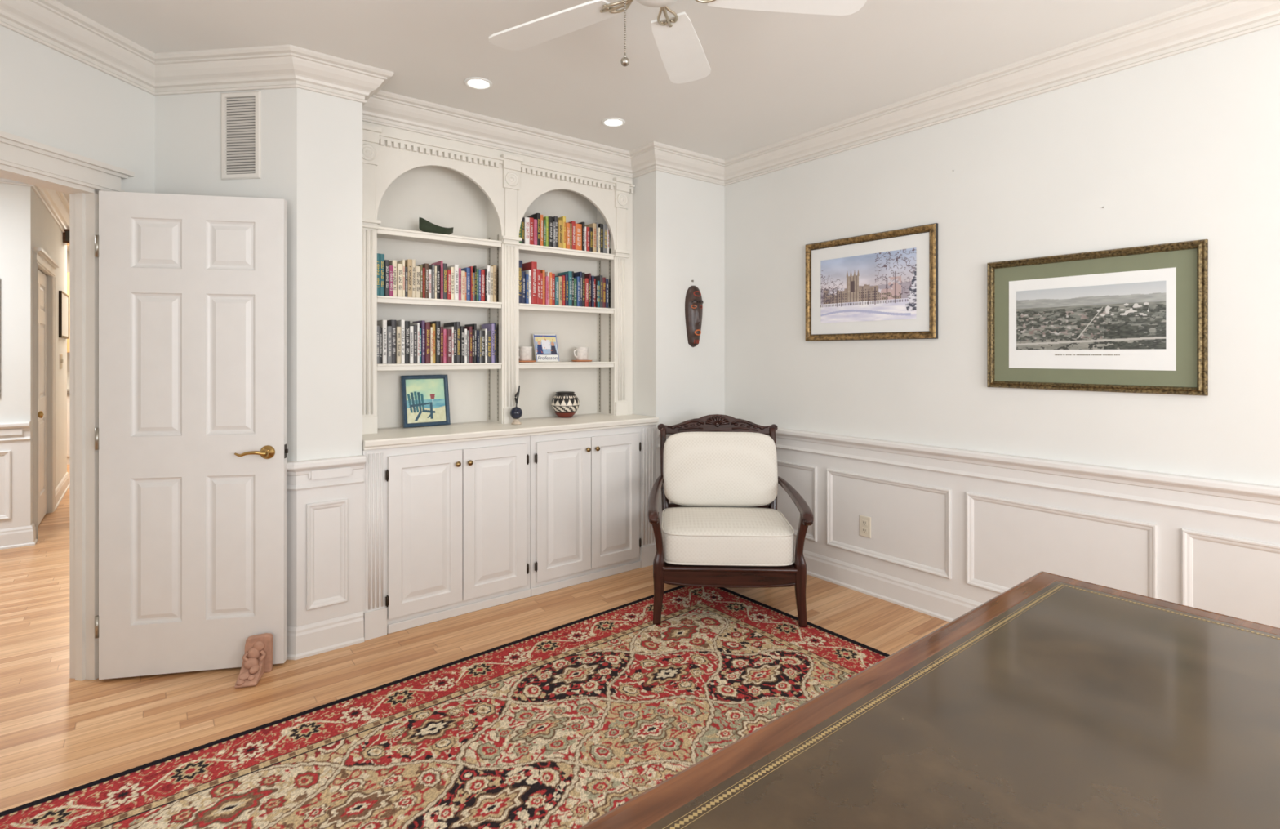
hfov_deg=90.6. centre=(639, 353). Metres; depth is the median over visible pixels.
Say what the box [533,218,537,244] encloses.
book
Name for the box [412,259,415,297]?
book
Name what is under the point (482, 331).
book
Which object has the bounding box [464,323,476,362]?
book
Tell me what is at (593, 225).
book
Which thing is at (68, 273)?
wall
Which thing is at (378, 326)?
book
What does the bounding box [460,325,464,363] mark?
book
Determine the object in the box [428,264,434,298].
book
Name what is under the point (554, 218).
book
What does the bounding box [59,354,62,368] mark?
light switch
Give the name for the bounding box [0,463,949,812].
floor
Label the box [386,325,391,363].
book
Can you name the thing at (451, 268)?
book
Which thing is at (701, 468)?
cushion
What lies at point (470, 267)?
book
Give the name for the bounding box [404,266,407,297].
book
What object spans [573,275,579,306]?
book
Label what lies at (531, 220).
book
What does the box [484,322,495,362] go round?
book
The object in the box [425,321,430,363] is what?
book
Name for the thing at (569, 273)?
book
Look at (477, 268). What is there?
book
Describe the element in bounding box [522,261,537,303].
book
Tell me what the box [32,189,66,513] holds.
wall
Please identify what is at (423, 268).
book
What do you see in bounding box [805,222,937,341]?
framed print
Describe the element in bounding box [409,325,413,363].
book
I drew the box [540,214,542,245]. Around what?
book
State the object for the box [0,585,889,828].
area rug
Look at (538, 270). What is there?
book
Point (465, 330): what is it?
book
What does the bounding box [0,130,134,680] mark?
door frame
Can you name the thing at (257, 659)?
door stop
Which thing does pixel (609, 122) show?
recessed light
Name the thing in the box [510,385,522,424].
decorative ornament
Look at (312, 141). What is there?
wall
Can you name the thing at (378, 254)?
book
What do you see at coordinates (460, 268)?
book
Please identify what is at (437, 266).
book
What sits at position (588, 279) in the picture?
book
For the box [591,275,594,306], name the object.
book
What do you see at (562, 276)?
book
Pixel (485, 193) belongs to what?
bookcase
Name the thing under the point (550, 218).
book
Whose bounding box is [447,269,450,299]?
book
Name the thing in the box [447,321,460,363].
book
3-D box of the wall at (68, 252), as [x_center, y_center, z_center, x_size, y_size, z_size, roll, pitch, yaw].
[-8.096,0.015,7.893,4.900,2.700,0.200,0,0,-38]
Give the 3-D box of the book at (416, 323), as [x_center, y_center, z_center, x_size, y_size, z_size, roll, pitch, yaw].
[-1.258,-0.058,3.528,0.012,0.222,0.154,0,0,-38]
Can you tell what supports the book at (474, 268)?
on the bookcase
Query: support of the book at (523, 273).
on the bookcase
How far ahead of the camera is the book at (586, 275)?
4.17 m
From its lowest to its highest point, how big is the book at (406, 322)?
0.230 m
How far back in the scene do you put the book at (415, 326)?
3.46 m
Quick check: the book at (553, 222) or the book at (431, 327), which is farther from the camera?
the book at (553, 222)
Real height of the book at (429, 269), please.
0.165 m
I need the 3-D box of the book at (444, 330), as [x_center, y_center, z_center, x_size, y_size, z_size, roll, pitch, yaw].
[-1.141,-0.043,3.625,0.018,0.192,0.150,0,0,-38]
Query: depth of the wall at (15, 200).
4.49 m
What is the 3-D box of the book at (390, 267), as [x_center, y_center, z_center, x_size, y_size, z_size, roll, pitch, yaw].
[-1.364,-0.387,3.425,0.020,0.165,0.133,0,0,-38]
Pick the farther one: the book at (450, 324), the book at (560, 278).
the book at (560, 278)
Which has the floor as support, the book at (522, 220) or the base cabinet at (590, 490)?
the base cabinet at (590, 490)
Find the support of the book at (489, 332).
on the bookcase
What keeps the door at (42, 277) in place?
in the wall at (47, 235)
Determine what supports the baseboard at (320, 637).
attached to the wall at (312, 141)
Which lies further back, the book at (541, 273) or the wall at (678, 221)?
the wall at (678, 221)
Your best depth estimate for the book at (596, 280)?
4.19 m
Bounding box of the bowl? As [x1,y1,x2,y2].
[418,217,453,234]
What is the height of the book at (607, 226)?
0.199 m
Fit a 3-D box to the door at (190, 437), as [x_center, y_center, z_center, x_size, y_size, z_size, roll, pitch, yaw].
[-1.908,0.338,2.719,0.728,2.030,0.150,0,0,-11]
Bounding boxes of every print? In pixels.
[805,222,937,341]
[986,239,1208,395]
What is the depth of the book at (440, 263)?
3.55 m
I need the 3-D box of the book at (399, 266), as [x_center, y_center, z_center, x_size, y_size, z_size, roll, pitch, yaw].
[-1.335,-0.394,3.465,0.024,0.179,0.155,0,0,-38]
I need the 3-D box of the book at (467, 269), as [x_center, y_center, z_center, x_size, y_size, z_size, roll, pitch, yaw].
[-1.035,-0.401,3.712,0.024,0.192,0.158,0,0,-38]
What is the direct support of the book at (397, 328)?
on the bookcase
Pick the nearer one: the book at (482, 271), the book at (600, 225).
the book at (482, 271)
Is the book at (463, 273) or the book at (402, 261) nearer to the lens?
the book at (402, 261)
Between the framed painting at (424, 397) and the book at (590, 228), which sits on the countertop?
the framed painting at (424, 397)
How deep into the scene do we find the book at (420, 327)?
3.48 m
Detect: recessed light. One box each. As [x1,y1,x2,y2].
[464,76,492,89]
[601,117,625,127]
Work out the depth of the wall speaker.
6.26 m
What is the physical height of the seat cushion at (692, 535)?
0.213 m
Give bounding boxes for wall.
[0,25,155,193]
[0,182,32,524]
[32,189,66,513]
[66,251,69,271]
[66,271,69,352]
[155,87,362,460]
[632,170,724,479]
[724,24,1279,486]
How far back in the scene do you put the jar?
4.07 m
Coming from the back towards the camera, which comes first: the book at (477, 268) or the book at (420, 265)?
the book at (477, 268)
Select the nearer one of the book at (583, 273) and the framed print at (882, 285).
the framed print at (882, 285)
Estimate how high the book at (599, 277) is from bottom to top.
0.217 m
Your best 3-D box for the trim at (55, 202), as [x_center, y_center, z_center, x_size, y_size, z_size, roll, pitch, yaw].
[-6.351,-1.266,4.549,3.352,0.138,2.702,0,0,-38]
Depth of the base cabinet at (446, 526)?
3.25 m
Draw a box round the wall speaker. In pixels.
[62,228,69,244]
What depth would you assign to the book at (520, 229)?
3.84 m
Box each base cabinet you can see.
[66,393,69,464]
[362,435,530,639]
[529,424,656,595]
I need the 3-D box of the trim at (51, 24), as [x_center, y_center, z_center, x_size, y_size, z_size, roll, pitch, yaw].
[0.810,-1.266,2.728,6.123,0.138,3.492,0,0,8]
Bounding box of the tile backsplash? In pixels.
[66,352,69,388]
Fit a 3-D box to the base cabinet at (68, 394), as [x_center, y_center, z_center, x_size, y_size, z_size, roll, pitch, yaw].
[-7.403,0.930,7.896,2.400,0.870,0.545,0,0,-38]
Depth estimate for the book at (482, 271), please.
3.70 m
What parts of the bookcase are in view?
shelf, shelf, shelf, panel, dentil moulding, shelf, shelf, shelf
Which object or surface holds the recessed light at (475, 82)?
in the ceiling
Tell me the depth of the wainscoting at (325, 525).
2.91 m
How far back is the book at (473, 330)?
3.67 m
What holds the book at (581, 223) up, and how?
on the bookcase
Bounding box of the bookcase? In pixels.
[362,120,635,434]
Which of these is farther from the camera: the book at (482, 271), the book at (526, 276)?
the book at (526, 276)
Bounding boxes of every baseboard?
[0,471,69,549]
[286,611,364,659]
[794,546,982,622]
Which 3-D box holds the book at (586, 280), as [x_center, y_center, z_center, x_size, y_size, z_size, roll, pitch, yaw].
[-0.392,-0.399,4.194,0.026,0.188,0.154,0,0,-38]
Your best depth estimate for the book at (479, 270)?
3.69 m
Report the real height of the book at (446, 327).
0.206 m
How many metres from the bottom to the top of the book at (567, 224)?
0.171 m
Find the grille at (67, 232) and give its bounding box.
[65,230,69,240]
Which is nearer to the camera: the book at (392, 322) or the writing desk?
the writing desk
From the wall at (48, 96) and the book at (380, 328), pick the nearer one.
the wall at (48, 96)
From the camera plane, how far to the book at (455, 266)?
3.60 m
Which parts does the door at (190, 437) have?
lever handle, latch plate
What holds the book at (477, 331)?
on the bookcase
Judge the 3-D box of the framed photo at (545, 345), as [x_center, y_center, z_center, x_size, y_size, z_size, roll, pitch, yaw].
[-0.604,-0.038,4.081,0.169,0.180,0.051,0,0,-33]
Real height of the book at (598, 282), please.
0.180 m
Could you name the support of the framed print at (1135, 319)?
attached to the wall at (1184, 146)
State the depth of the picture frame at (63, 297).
6.10 m
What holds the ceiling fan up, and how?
hanging from the ceiling
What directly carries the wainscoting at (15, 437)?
attached to the wall at (15, 200)
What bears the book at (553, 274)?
on the bookcase
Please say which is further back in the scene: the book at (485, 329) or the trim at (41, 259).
the trim at (41, 259)
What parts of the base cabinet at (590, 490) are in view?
cabinet door, cabinet door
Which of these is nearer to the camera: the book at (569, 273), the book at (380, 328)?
the book at (380, 328)
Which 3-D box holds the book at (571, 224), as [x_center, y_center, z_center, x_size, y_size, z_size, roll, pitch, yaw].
[-0.487,-0.752,4.125,0.018,0.172,0.145,0,0,-38]
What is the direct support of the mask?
attached to the wall at (678, 221)
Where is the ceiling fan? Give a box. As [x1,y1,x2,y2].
[488,0,866,83]
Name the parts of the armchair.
arm, leg, post, crest rail, seat frame, post, arm, leg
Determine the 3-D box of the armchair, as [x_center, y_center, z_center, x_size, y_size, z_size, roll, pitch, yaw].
[0.465,0.873,3.551,0.829,0.992,0.883,0,0,2]
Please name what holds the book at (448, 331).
on the bookcase
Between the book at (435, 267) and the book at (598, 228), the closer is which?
the book at (435, 267)
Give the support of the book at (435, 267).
on the bookcase
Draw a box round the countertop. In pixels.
[362,413,658,449]
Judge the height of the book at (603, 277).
0.206 m
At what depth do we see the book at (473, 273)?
3.66 m
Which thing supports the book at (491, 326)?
on the bookcase
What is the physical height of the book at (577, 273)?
0.228 m
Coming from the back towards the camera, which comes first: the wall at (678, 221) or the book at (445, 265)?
the wall at (678, 221)
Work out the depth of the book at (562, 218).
4.04 m
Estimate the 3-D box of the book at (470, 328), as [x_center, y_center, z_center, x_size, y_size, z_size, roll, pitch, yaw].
[-1.019,-0.052,3.709,0.018,0.210,0.155,0,0,-38]
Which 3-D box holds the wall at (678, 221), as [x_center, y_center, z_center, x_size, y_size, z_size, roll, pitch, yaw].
[0.139,0.015,4.604,0.630,2.700,0.700,0,0,-38]
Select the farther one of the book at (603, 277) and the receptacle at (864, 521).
the book at (603, 277)
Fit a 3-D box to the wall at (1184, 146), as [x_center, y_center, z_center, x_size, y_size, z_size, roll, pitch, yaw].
[1.992,0.015,2.814,0.100,2.700,5.800,0,0,-38]
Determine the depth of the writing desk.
1.01 m
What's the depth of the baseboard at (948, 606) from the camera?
3.50 m
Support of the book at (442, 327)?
on the bookcase
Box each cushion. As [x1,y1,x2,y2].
[662,506,794,565]
[663,431,777,506]
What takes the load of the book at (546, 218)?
on the bookcase
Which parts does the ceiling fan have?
blade, pull chain, blade, blade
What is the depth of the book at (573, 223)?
4.08 m
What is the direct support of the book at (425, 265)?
on the bookcase
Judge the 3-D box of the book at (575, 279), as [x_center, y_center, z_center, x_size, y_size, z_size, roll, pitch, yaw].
[-0.464,-0.396,4.156,0.022,0.183,0.155,0,0,-38]
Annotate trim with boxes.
[0,0,1279,186]
[0,177,69,232]
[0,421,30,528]
[32,247,59,538]
[286,427,1279,523]
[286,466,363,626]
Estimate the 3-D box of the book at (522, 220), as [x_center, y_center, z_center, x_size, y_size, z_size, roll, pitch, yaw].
[-0.755,-0.748,3.916,0.018,0.165,0.147,0,0,-38]
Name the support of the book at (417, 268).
on the bookcase
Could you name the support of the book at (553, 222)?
on the bookcase
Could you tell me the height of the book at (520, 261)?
0.262 m
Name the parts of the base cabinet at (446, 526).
cabinet door, knob, knob, cabinet door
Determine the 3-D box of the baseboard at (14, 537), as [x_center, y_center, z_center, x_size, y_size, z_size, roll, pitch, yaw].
[-6.412,1.295,4.556,3.266,0.140,2.616,0,0,-38]
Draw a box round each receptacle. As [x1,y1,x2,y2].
[862,519,866,525]
[862,527,866,533]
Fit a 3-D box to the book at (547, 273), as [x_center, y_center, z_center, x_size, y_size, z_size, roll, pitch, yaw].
[-0.617,-0.410,4.032,0.011,0.211,0.153,0,0,-38]
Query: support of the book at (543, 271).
on the bookcase
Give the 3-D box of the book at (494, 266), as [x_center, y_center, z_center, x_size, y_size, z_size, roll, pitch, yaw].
[-0.897,-0.413,3.794,0.020,0.218,0.140,0,0,-38]
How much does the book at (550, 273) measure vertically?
0.207 m
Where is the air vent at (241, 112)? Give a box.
[221,90,261,179]
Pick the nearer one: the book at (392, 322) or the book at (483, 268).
the book at (392, 322)
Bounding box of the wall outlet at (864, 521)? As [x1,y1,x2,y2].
[859,514,871,537]
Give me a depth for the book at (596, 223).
4.19 m
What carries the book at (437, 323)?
on the bookcase
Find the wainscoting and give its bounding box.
[656,446,1279,627]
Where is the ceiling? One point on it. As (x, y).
(775, 77)
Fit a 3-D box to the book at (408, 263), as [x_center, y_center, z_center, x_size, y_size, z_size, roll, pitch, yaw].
[-1.295,-0.409,3.499,0.024,0.208,0.154,0,0,-38]
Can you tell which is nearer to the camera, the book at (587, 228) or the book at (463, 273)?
the book at (463, 273)
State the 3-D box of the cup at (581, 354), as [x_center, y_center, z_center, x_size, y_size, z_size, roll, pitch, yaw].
[-0.387,0.004,4.202,0.144,0.096,0.140,0,0,-38]
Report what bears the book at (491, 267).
on the bookcase
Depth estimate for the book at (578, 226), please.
4.11 m
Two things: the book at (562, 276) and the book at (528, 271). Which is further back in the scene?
the book at (562, 276)
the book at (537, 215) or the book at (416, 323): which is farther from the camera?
the book at (537, 215)
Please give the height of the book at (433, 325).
0.220 m
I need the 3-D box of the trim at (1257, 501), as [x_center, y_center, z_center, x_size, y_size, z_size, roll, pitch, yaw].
[0.715,0.547,1.780,3.188,0.131,5.333,0,0,-38]
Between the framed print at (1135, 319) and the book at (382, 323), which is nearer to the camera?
the framed print at (1135, 319)
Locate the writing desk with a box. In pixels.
[578,571,1279,828]
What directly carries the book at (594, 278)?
on the bookcase
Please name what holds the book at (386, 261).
on the bookcase
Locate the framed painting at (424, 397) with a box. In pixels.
[400,374,450,427]
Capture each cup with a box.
[519,346,536,362]
[571,346,592,361]
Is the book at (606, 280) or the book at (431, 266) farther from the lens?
the book at (606, 280)
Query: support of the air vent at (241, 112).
in the wall at (312, 141)
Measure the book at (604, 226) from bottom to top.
0.198 m
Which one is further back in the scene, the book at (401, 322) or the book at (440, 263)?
the book at (440, 263)
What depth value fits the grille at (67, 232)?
6.26 m
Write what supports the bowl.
on the bookcase
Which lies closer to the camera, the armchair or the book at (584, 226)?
the armchair
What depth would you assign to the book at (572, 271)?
4.08 m
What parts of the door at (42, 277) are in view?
knob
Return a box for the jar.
[551,391,579,417]
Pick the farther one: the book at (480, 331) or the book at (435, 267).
the book at (480, 331)
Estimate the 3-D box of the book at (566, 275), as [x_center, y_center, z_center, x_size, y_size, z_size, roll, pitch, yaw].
[-0.513,-0.406,4.109,0.022,0.202,0.158,0,0,-38]
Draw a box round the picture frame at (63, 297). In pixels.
[58,290,68,338]
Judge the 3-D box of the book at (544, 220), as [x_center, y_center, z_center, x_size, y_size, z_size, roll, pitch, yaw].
[-0.636,-0.750,4.009,0.014,0.169,0.146,0,0,-38]
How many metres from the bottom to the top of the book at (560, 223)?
0.182 m
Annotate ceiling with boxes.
[56,0,1199,251]
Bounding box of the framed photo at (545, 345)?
[532,333,559,361]
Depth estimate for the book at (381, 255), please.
3.35 m
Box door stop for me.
[234,632,272,688]
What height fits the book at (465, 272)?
0.165 m
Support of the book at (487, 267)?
on the bookcase
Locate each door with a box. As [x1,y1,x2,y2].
[37,269,47,525]
[94,191,288,679]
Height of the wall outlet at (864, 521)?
0.118 m
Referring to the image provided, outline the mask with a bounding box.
[684,285,702,346]
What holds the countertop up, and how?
on the base cabinet at (590, 490)
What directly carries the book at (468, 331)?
on the bookcase
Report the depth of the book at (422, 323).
3.49 m
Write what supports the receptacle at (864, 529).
attached to the wall outlet at (864, 521)
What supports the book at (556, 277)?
on the bookcase
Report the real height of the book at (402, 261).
0.202 m
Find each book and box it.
[377,253,379,295]
[377,320,386,363]
[377,325,379,363]
[379,253,384,295]
[379,327,382,363]
[384,259,388,296]
[386,319,395,363]
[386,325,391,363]
[388,259,396,296]
[388,265,392,296]
[395,319,404,363]
[395,326,400,363]
[396,259,404,297]
[396,263,402,296]
[404,258,412,297]
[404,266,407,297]
[404,320,409,363]
[409,322,419,363]
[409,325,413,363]
[410,324,417,363]
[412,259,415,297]
[412,320,425,363]
[415,266,420,297]
[417,264,422,297]
[419,327,421,363]
[422,262,428,297]
[422,267,424,297]
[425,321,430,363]
[427,320,440,363]
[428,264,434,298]
[428,268,431,297]
[430,323,435,363]
[430,326,432,363]
[431,260,443,298]
[434,265,439,298]
[434,266,436,298]
[440,326,443,363]
[443,262,447,298]
[443,326,453,363]
[443,328,446,363]
[444,322,456,363]
[446,328,451,363]
[447,264,458,299]
[447,266,453,299]
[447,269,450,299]
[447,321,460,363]
[458,267,461,299]
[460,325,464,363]
[461,266,470,300]
[461,270,465,300]
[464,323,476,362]
[464,326,472,362]
[464,328,466,362]
[465,271,466,300]
[466,329,469,362]
[468,266,472,300]
[472,265,476,300]
[472,272,475,300]
[472,329,474,362]
[476,265,490,301]
[476,268,478,301]
[476,328,487,362]
[476,329,479,362]
[478,269,480,301]
[479,330,481,362]
[480,269,484,301]
[481,323,494,362]
[481,330,484,362]
[483,268,486,301]
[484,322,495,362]
[487,330,491,362]
[490,265,496,302]
[490,266,493,301]
[519,222,521,243]
[519,260,522,302]
[521,217,524,243]
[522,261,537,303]
[522,271,524,303]
[523,269,531,303]
[524,217,529,244]
[524,274,528,303]
[525,213,540,245]
[529,217,533,244]
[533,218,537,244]
[537,269,540,304]
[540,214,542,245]
[540,269,545,304]
[540,272,542,304]
[542,216,548,246]
[542,219,546,245]
[545,271,549,304]
[545,275,548,304]
[548,216,552,246]
[549,271,551,304]
[551,273,555,305]
[552,216,557,247]
[552,221,555,247]
[555,274,568,305]
[555,276,558,305]
[557,216,565,248]
[557,219,563,248]
[557,271,572,306]
[557,275,564,305]
[558,275,562,305]
[565,222,569,248]
[567,221,575,249]
[569,222,572,248]
[572,271,573,306]
[573,271,582,306]
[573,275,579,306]
[573,278,576,306]
[575,223,582,250]
[577,222,584,250]
[582,272,584,306]
[584,222,595,252]
[584,226,586,250]
[584,273,591,306]
[584,278,588,306]
[586,226,589,251]
[588,279,590,306]
[589,226,592,251]
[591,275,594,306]
[594,275,602,307]
[594,278,595,306]
[595,222,598,252]
[595,280,597,306]
[597,280,599,307]
[598,223,602,253]
[598,227,599,252]
[602,223,607,253]
[602,276,605,307]
[605,278,608,307]
[607,226,608,253]
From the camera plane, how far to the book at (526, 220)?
3.87 m
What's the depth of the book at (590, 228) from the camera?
4.16 m
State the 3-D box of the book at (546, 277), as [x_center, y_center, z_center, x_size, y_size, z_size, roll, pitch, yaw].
[-0.620,-0.395,4.011,0.018,0.180,0.143,0,0,-38]
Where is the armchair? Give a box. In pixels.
[647,413,813,626]

